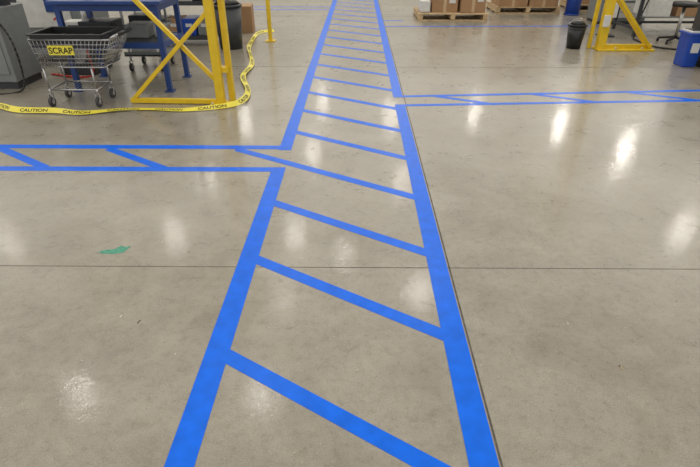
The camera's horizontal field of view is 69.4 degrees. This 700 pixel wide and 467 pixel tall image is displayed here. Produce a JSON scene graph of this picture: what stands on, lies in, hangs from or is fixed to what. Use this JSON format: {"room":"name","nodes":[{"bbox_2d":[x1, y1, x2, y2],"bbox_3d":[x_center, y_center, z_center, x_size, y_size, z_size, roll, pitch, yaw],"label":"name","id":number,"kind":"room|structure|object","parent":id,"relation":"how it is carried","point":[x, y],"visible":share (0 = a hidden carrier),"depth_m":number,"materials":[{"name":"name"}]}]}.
{"room":"factory floor","nodes":[
{"label":"factory floor","id":0,"kind":"room"},
{"bbox_2d":[0,0,699,466],"bbox_3d":[0.230,-6.341,13.691,44.000,0.100,46.000,0,31,1],"label":"floor","id":1,"kind":"structure","parent":0,"point":[83,383],"depth_m":3.00,"materials":[{"name":"concrete"}]},
{"bbox_2d":[0,0,42,94],"bbox_3d":[-4.159,-2.205,5.673,1.000,1.131,0.886,0,31,1],"label":"base cabinet","id":2,"kind":"object","parent":1,"relation":"on","point":[20,67],"visible":1,"depth_m":5.80,"materials":[{"name":"metal"}]},
{"bbox_2d":[10,0,108,57],"bbox_3d":[-4.282,-3.275,7.066,1.300,1.500,0.950,0,31,1],"label":"machine","id":3,"kind":"object","parent":1,"relation":"on","point":[39,15],"visible":0.11,"depth_m":6.76,"materials":[{"name":"metal"}]},
{"bbox_2d":[25,26,132,106],"bbox_3d":[-2.703,-1.740,5.272,0.884,0.728,0.484,0,31,1],"label":"cart","id":4,"kind":"object","parent":1,"relation":"on","point":[58,40],"visible":1,"depth_m":5.11,"materials":[{"name":"metal"}]},
{"bbox_2d":[97,245,130,253],"bbox_3d":[-1.375,0.094,2.939,0.175,0.001,0.092,0,31,1],"label":"tape","id":5,"kind":"object","parent":1,"relation":"on","point":[120,249],"visible":1,"depth_m":2.93,"materials":[{"name":"green plastic"}]},
{"bbox_2d":[44,0,192,91],"bbox_3d":[-2.581,-2.628,5.604,1.200,1.905,0.820,0,31,1],"label":"workbench","id":6,"kind":"object","parent":1,"relation":"on","point":[144,34],"visible":0.71,"depth_m":5.62,"materials":[{"name":"paint"}]},
{"bbox_2d":[0,29,273,114],"bbox_3d":[-3.586,-2.445,7.073,5.020,0.053,4.770,0,31,1],"label":"caution tape","id":7,"kind":"object","parent":1,"relation":"on","point":[245,97],"visible":1,"depth_m":5.17,"materials":[{"name":"yellow plastic"}]},
{"bbox_2d":[119,8,175,70],"bbox_3d":[-2.643,-2.624,6.574,0.500,0.895,0.545,0,31,1],"label":"trolley","id":8,"kind":"object","parent":1,"relation":"on","point":[136,16],"visible":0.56,"depth_m":6.50,"materials":[{"name":"black plastic"}]},
{"bbox_2d":[159,0,217,39],"bbox_3d":[-2.657,-3.963,7.819,1.065,1.900,0.645,0,31,1],"label":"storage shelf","id":9,"kind":"object","parent":1,"relation":"on","point":[200,33],"visible":0.38,"depth_m":7.97,"materials":[{"name":"grey metal"}]},
{"bbox_2d":[130,0,275,104],"bbox_3d":[-2.302,-3.550,6.122,2.180,2.948,3.680,0,31,1],"label":"steel frame","id":10,"kind":"object","parent":1,"relation":"on","point":[216,75],"visible":0.88,"depth_m":5.17,"materials":[{"name":"paint"}]},
{"bbox_2d":[214,0,242,49],"bbox_3d":[-1.854,-3.219,7.728,0.450,0.720,0.450,0,31,1],"label":"waste bin","id":11,"kind":"object","parent":1,"relation":"on","point":[233,7],"visible":0.73,"depth_m":7.60,"materials":[{"name":"grey plastic"}]},
{"bbox_2d":[241,3,254,32],"bbox_3d":[-1.971,-3.876,9.086,0.450,0.446,0.456,-3,31,-4],"label":"cardboard box","id":12,"kind":"object","parent":1,"relation":"on","point":[247,12],"visible":0.44,"depth_m":8.93,"materials":[{"name":"brown cardboard"}]},
{"bbox_2d":[0,1,667,466],"bbox_3d":[0.230,-6.385,13.665,43.800,0.001,45.800,0,31,1],"label":"joint","id":13,"kind":"object","parent":1,"relation":"on","point":[482,392],"visible":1,"depth_m":2.78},
{"bbox_2d":[0,0,699,466],"bbox_3d":[1.380,-5.988,13.008,16.325,0.002,31.500,0,31,1],"label":"tape","id":14,"kind":"object","parent":1,"relation":"on","point":[478,441],"visible":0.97,"depth_m":2.66,"materials":[{"name":"plastic"}]},
{"bbox_2d":[120,90,651,369],"bbox_3d":[0.374,-0.499,3.919,5.713,0.002,4.732,0,31,1],"label":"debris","id":15,"kind":"object","parent":1,"relation":"on","point":[264,90],"visible":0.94,"depth_m":2.89,"materials":[{"name":"white paint"}]},
{"bbox_2d":[413,0,487,20],"bbox_3d":[2.075,-4.927,10.365,1.400,0.916,1.000,0,31,1],"label":"wooden pallet","id":16,"kind":"object","parent":1,"relation":"on","point":[450,8],"visible":1,"depth_m":10.19,"materials":[{"name":"brown wood"}]},
{"bbox_2d":[486,0,560,13],"bbox_3d":[3.891,-5.711,11.086,1.400,1.513,1.000,0,31,1],"label":"wooden pallet","id":17,"kind":"object","parent":1,"relation":"on","point":[493,5],"visible":1,"depth_m":11.01,"materials":[{"name":"brown wood"}]},
{"bbox_2d":[564,0,581,15],"bbox_3d":[4.801,-5.110,10.732,0.320,0.852,0.320,0,31,1],"label":"drum","id":18,"kind":"object","parent":1,"relation":"on","point":[572,8],"visible":1,"depth_m":10.78,"materials":[{"name":"plastic"}]},
{"bbox_2d":[559,0,589,10],"bbox_3d":[5.647,-5.737,11.506,1.200,1.123,1.000,0,31,1],"label":"wooden pallet","id":19,"kind":"object","parent":1,"relation":"on","point":[562,2],"visible":0.19,"depth_m":11.75,"materials":[{"name":"brown wood"}]},
{"bbox_2d":[566,18,587,48],"bbox_3d":[3.487,-3.090,7.792,0.290,0.434,0.290,0,31,1],"label":"waste bin","id":20,"kind":"object","parent":1,"relation":"on","point":[576,28],"visible":1,"depth_m":7.71,"materials":[{"name":"plastic"}]},
{"bbox_2d":[595,3,618,36],"bbox_3d":[4.422,-3.952,8.449,0.260,1.230,0.255,0,31,1],"label":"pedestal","id":21,"kind":"object","parent":1,"relation":"on","point":[617,5],"visible":0.19,"depth_m":8.50,"materials":[{"name":"grey metal"}]},
{"bbox_2d":[586,0,644,23],"bbox_3d":[5.266,-4.664,9.801,0.900,1.050,0.640,0,31,1],"label":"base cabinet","id":22,"kind":"object","parent":1,"relation":"on","point":[630,4],"visible":0.43,"depth_m":9.78,"materials":[{"name":"grey metal"}]},
{"bbox_2d":[586,0,654,50],"bbox_3d":[4.186,-4.854,8.017,0.935,3.220,2.730,0,31,1],"label":"steel frame","id":23,"kind":"object","parent":1,"relation":"on","point":[609,6],"visible":1,"depth_m":7.65,"materials":[{"name":"paint"}]},
{"bbox_2d":[633,0,676,49],"bbox_3d":[5.469,-3.314,7.868,1.698,0.770,1.011,11,33,18],"label":"air hose","id":24,"kind":"object","parent":1,"relation":"on","point":[648,0],"visible":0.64,"depth_m":8.34,"materials":[{"name":"black plastic"}]},
{"bbox_2d":[611,0,699,36],"bbox_3d":[5.823,-4.113,8.745,2.000,1.200,0.900,0,31,1],"label":"workbench","id":25,"kind":"object","parent":1,"relation":"on","point":[654,8],"visible":0.76,"depth_m":8.60,"materials":[{"name":"grey metal"}]},
{"bbox_2d":[656,1,698,44],"bbox_3d":[5.306,-3.374,8.091,0.454,0.610,0.512,0,31,1],"label":"stool","id":26,"kind":"object","parent":1,"relation":"on","point":[685,4],"visible":0.73,"depth_m":8.00,"materials":[{"name":"black plastic"}]},
{"bbox_2d":[673,28,699,66],"bbox_3d":[4.549,-2.490,6.769,0.250,0.464,0.290,0,31,1],"label":"waste bin","id":27,"kind":"object","parent":1,"relation":"on","point":[687,53],"visible":1,"depth_m":6.71,"materials":[{"name":"plastic"}]},
{"bbox_2d":[692,4,699,66],"bbox_3d":[5.128,-2.711,6.540,0.860,1.080,0.845,0,31,1],"label":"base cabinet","id":28,"kind":"object","parent":1,"relation":"on","point":[696,24],"visible":0.29,"depth_m":6.83,"materials":[{"name":"grey metal"}]}
]}

